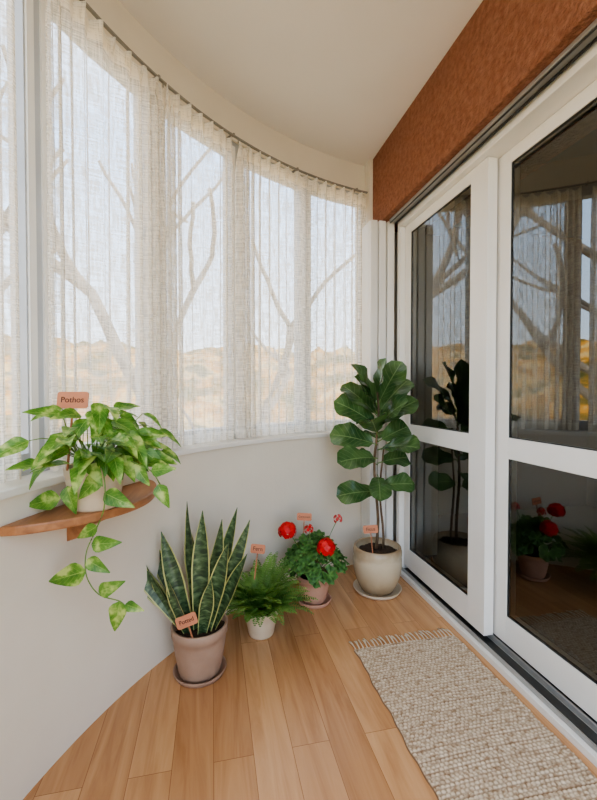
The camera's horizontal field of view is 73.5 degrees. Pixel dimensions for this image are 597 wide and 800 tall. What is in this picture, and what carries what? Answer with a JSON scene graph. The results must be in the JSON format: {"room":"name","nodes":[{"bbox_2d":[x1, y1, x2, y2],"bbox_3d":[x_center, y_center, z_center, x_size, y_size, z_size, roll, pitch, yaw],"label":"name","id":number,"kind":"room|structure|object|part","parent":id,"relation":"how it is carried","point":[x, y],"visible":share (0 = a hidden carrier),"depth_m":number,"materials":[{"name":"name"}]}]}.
{"room":"sunroom","nodes":[
{"label":"sunroom","id":0,"kind":"room"},
{"bbox_2d":[0,437,360,799],"bbox_3d":[-0.450,0.772,1.288,1.054,1.005,3.837,0,1,16],"label":"wall","id":1,"kind":"structure","parent":0,"point":[63,662],"depth_m":1.54,"materials":[{"name":"beige paint"}]},
{"bbox_2d":[0,479,156,540],"bbox_3d":[-0.651,0.407,1.375,0.216,0.129,0.635,0,1,19],"label":"wall shelf","id":2,"kind":"object","parent":1,"relation":"attached to","point":[139,494],"visible":0.7,"depth_m":1.22,"materials":[{"name":"brown wood"}]},
{"bbox_2d":[0,392,180,630],"bbox_3d":[-0.566,0.335,1.264,0.425,0.723,0.562,0,1,20],"label":"pothos","id":3,"kind":"object","parent":2,"relation":"on","point":[94,479],"visible":1,"depth_m":1.19,"materials":[{"name":"plant"}]},
{"bbox_2d":[63,463,123,512],"bbox_3d":[-0.655,0.275,1.292,0.180,0.138,0.180,0,1,-12],"label":"pot","id":4,"kind":"object","parent":3,"relation":"attached to","point":[94,502],"depth_m":1.22,"materials":[{"name":"beige ceramic"}]},
{"bbox_2d":[0,429,360,500],"bbox_3d":[-0.453,0.257,1.279,1.088,0.033,3.875,0,1,16],"label":"sill","id":5,"kind":"structure","parent":1,"relation":"on","point":[12,488],"depth_m":1.89,"materials":[{"name":"paint"}]},
{"bbox_2d":[152,95,236,438],"bbox_3d":[-0.545,-0.617,2.096,0.088,1.690,0.570,1,1,35],"label":"window","id":6,"kind":"structure","parent":1,"relation":"in","point":[233,143],"depth_m":2.28,"materials":[{"name":"white plastic"}]},
{"bbox_2d":[73,0,364,194],"bbox_3d":[-0.476,-1.545,1.250,0.999,0.200,3.837,0,1,16],"label":"wall","id":7,"kind":"structure","parent":0,"point":[113,13],"depth_m":2.17,"materials":[{"name":"beige paint"}]},
{"bbox_2d":[35,0,152,470],"bbox_3d":[-0.807,-0.607,1.606,0.087,1.690,0.562,0,1,21],"label":"window","id":8,"kind":"structure","parent":7,"relation":"in","point":[40,5],"depth_m":1.35,"materials":[{"name":"white plastic"}]},
{"bbox_2d":[0,0,367,475],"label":"window","id":9,"kind":"structure","parent":7,"relation":"in","point":[25,27],"depth_m":1.30,"materials":[{"name":"white plastic"}]},
{"bbox_2d":[0,0,20,482],"bbox_3d":[-0.864,-0.585,0.680,0.110,1.666,1.078,0,1,-2],"label":"curtain","id":10,"kind":"object","parent":9,"relation":"hanging from","point":[9,346],"visible":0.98,"depth_m":1.17,"materials":[{"name":"fabric"}]},
{"bbox_2d":[45,0,167,471],"bbox_3d":[-0.729,-0.603,1.582,0.071,1.666,0.584,0,1,21],"label":"curtain","id":11,"kind":"object","parent":9,"relation":"hanging from","point":[150,145],"visible":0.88,"depth_m":1.52,"materials":[{"name":"fabric"}]},
{"bbox_2d":[162,82,233,448],"bbox_3d":[-0.504,-0.612,2.015,0.083,1.666,0.464,1,1,32],"label":"curtain","id":12,"kind":"object","parent":9,"relation":"hanging from","point":[176,375],"visible":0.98,"depth_m":2.01,"materials":[{"name":"fabric"}]},
{"bbox_3d":[-0.416,-1.438,1.226,0.918,0.018,3.589,0,1,15],"label":"curtain rail","id":13,"kind":"part","parent":9,"relation":"part of","materials":[{"name":"black metal"}]},
{"bbox_2d":[235,139,365,437],"bbox_3d":[0.050,-0.623,2.567,1.029,1.666,0.095,-1,1,-37],"label":"curtain","id":14,"kind":"object","parent":9,"relation":"hanging from","point":[247,232],"visible":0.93,"depth_m":2.52,"materials":[{"name":"fabric"}]},
{"bbox_2d":[236,144,304,433],"bbox_3d":[-0.180,-0.625,2.510,0.554,1.690,0.087,-1,2,-42],"label":"window","id":15,"kind":"structure","parent":7,"relation":"in","point":[237,145],"depth_m":2.64,"materials":[{"name":"white plastic"}]},
{"bbox_2d":[305,178,363,431],"bbox_3d":[0.247,-0.632,2.815,0.516,1.690,0.085,-1,1,-29],"label":"window","id":16,"kind":"structure","parent":7,"relation":"in","point":[308,178],"depth_m":2.68,"materials":[{"name":"white plastic"}]},
{"bbox_2d":[119,0,482,165],"bbox_3d":[0.090,-1.704,1.163,2.518,0.120,3.396,0,1,-12],"label":"ceiling","id":17,"kind":"structure","parent":0,"point":[335,78],"depth_m":1.92,"materials":[{"name":"paint"}]},
{"bbox_2d":[23,504,596,799],"bbox_3d":[1.218,1.209,1.567,4.768,0.080,4.500,0,1,-12],"label":"floor","id":18,"kind":"structure","parent":0,"point":[294,713],"depth_m":1.54,"materials":[{"name":"laminate"}]},
{"bbox_2d":[144,504,249,687],"bbox_3d":[-0.488,0.806,1.729,0.552,0.718,0.237,0,1,16],"label":"potted snake plant","id":19,"kind":"object","parent":18,"relation":"on","point":[198,633],"visible":0.97,"depth_m":1.68,"materials":[{"name":"green plant"}]},
{"bbox_3d":[-0.422,1.054,1.716,0.237,0.208,0.237,0,1,-12],"label":"pot","id":20,"kind":"part","parent":19,"relation":"part of","materials":[{"name":"pink ceramic"}]},
{"bbox_2d":[225,544,317,639],"bbox_3d":[-0.159,0.925,2.018,0.470,0.469,0.507,1,1,34],"label":"potted fern","id":21,"kind":"object","parent":18,"relation":"on","point":[258,595],"visible":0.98,"depth_m":1.94,"materials":[{"name":"green plant"}]},
{"bbox_2d":[244,609,277,639],"bbox_3d":[-0.186,1.096,1.993,0.176,0.128,0.176,0,1,-12],"label":"pot","id":22,"kind":"object","parent":21,"relation":"attached to","point":[266,630],"depth_m":1.93,"materials":[{"name":"white ceramic"}]},
{"bbox_2d":[278,513,349,608],"bbox_3d":[0.082,0.903,2.297,0.374,0.503,0.379,1,1,35],"label":"geranium","id":23,"kind":"object","parent":18,"relation":"on","point":[316,578],"visible":0.99,"depth_m":2.21,"materials":[{"name":"plant"}]},
{"bbox_2d":[297,567,328,604],"bbox_3d":[0.088,1.070,2.296,0.197,0.153,0.197,0,1,-12],"label":"pot","id":24,"kind":"object","parent":23,"relation":"attached to","point":[321,593],"depth_m":2.23,"materials":[{"name":"ceramic"}]},
{"bbox_2d":[330,358,419,599],"bbox_3d":[0.463,0.453,2.370,0.508,1.399,0.398,0,1,-12],"label":"fiddle leaf fig","id":25,"kind":"object","parent":18,"relation":"on","point":[377,561],"visible":1,"depth_m":2.38,"materials":[{"name":"plant"}]},
{"bbox_2d":[353,537,401,595],"bbox_3d":[0.477,1.011,2.426,0.292,0.265,0.292,0,1,-12],"label":"pot","id":26,"kind":"object","parent":25,"relation":"attached to","point":[377,569],"depth_m":2.33,"materials":[{"name":"beige ceramic"}]},
{"bbox_2d":[361,220,394,539],"bbox_3d":[0.541,-0.019,2.728,0.180,2.328,0.155,0,1,-12],"label":"wall","id":27,"kind":"structure","parent":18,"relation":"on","point":[377,236],"depth_m":2.65,"materials":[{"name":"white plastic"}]},
{"bbox_2d":[349,628,596,799],"bbox_3d":[0.712,1.174,0.989,0.533,0.010,2.039,0,1,-12],"label":"woven rug","id":28,"kind":"object","parent":18,"relation":"on","point":[467,733],"visible":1,"depth_m":1.41,"materials":[{"name":"fabric"}]},
{"bbox_2d":[400,567,596,766],"bbox_3d":[1.051,1.148,1.253,0.185,0.054,2.960,0,1,-12],"label":"threshold","id":29,"kind":"object","parent":18,"relation":"on","point":[571,720],"depth_m":1.62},
{"bbox_2d":[364,159,439,555],"bbox_3d":[0.739,-0.230,2.967,0.540,2.900,0.205,0,1,-12],"label":"wall","id":30,"kind":"structure","parent":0,"point":[432,242],"depth_m":2.91,"materials":[{"name":"white paint"}]},
{"bbox_2d":[373,0,596,235],"bbox_3d":[1.108,-1.401,1.283,0.520,0.490,3.195,0,1,-12],"label":"wall","id":31,"kind":"structure","parent":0,"point":[505,45],"depth_m":1.76,"materials":[{"name":"orange paint"}]},
{"bbox_2d":[438,128,596,514],"bbox_3d":[2.365,-0.246,1.786,2.620,2.980,4.700,0,1,-12],"label":"wall","id":32,"kind":"structure","parent":0,"point":[557,328],"depth_m":4.08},
{"bbox_2d":[389,18,596,567],"bbox_3d":[1.024,-0.005,1.224,0.240,2.300,2.960,0,1,-12],"label":"door frame","id":33,"kind":"structure","parent":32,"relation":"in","point":[574,69],"depth_m":1.83,"materials":[{"name":"white plastic"}]},
{"bbox_2d":[404,156,497,635],"bbox_3d":[0.805,-0.012,2.240,0.050,2.214,0.798,0,1,-12],"label":"door","id":34,"kind":"structure","parent":33,"relation":"attached to","point":[474,604],"depth_m":1.92,"materials":[{"name":"white plastic"}]},
{"bbox_2d":[493,79,596,720],"bbox_3d":[1.040,0.004,1.438,0.050,2.214,0.970,0,1,-12],"label":"door","id":35,"kind":"structure","parent":33,"relation":"attached to","point":[576,681],"depth_m":1.78,"materials":[{"name":"white plastic"}]},
{"label":"outside","id":36,"kind":"structure","parent":0,"visible":0},
{"bbox_3d":[0.000,9.398,0.189,120.000,0.400,120.000,0,1,-12],"label":"ground","id":37,"kind":"structure","parent":36,"visible":0},
{"bbox_2d":[3,149,101,418],"bbox_3d":[-5.829,0.696,5.862,5.364,16.841,8.204,0,1,-2],"label":"bare tree","id":38,"kind":"object","parent":37,"relation":"on","point":[64,162],"visible":0.02,"depth_m":6.93,"materials":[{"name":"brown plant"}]},
{"bbox_2d":[1,50,354,430],"bbox_3d":[-3.002,0.809,9.351,7.415,16.578,9.397,1,1,37],"label":"bare tree","id":39,"kind":"object","parent":37,"relation":"on","point":[6,225],"visible":0.06,"depth_m":8.97,"materials":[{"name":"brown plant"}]},
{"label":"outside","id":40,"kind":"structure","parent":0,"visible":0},
{"bbox_2d":[0,336,354,445],"bbox_3d":[-17.984,0.254,19.843,129.599,18.529,76.052,-1,2,-42],"label":"hillside","id":41,"kind":"structure","parent":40,"point":[94,356],"depth_m":42.62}
]}

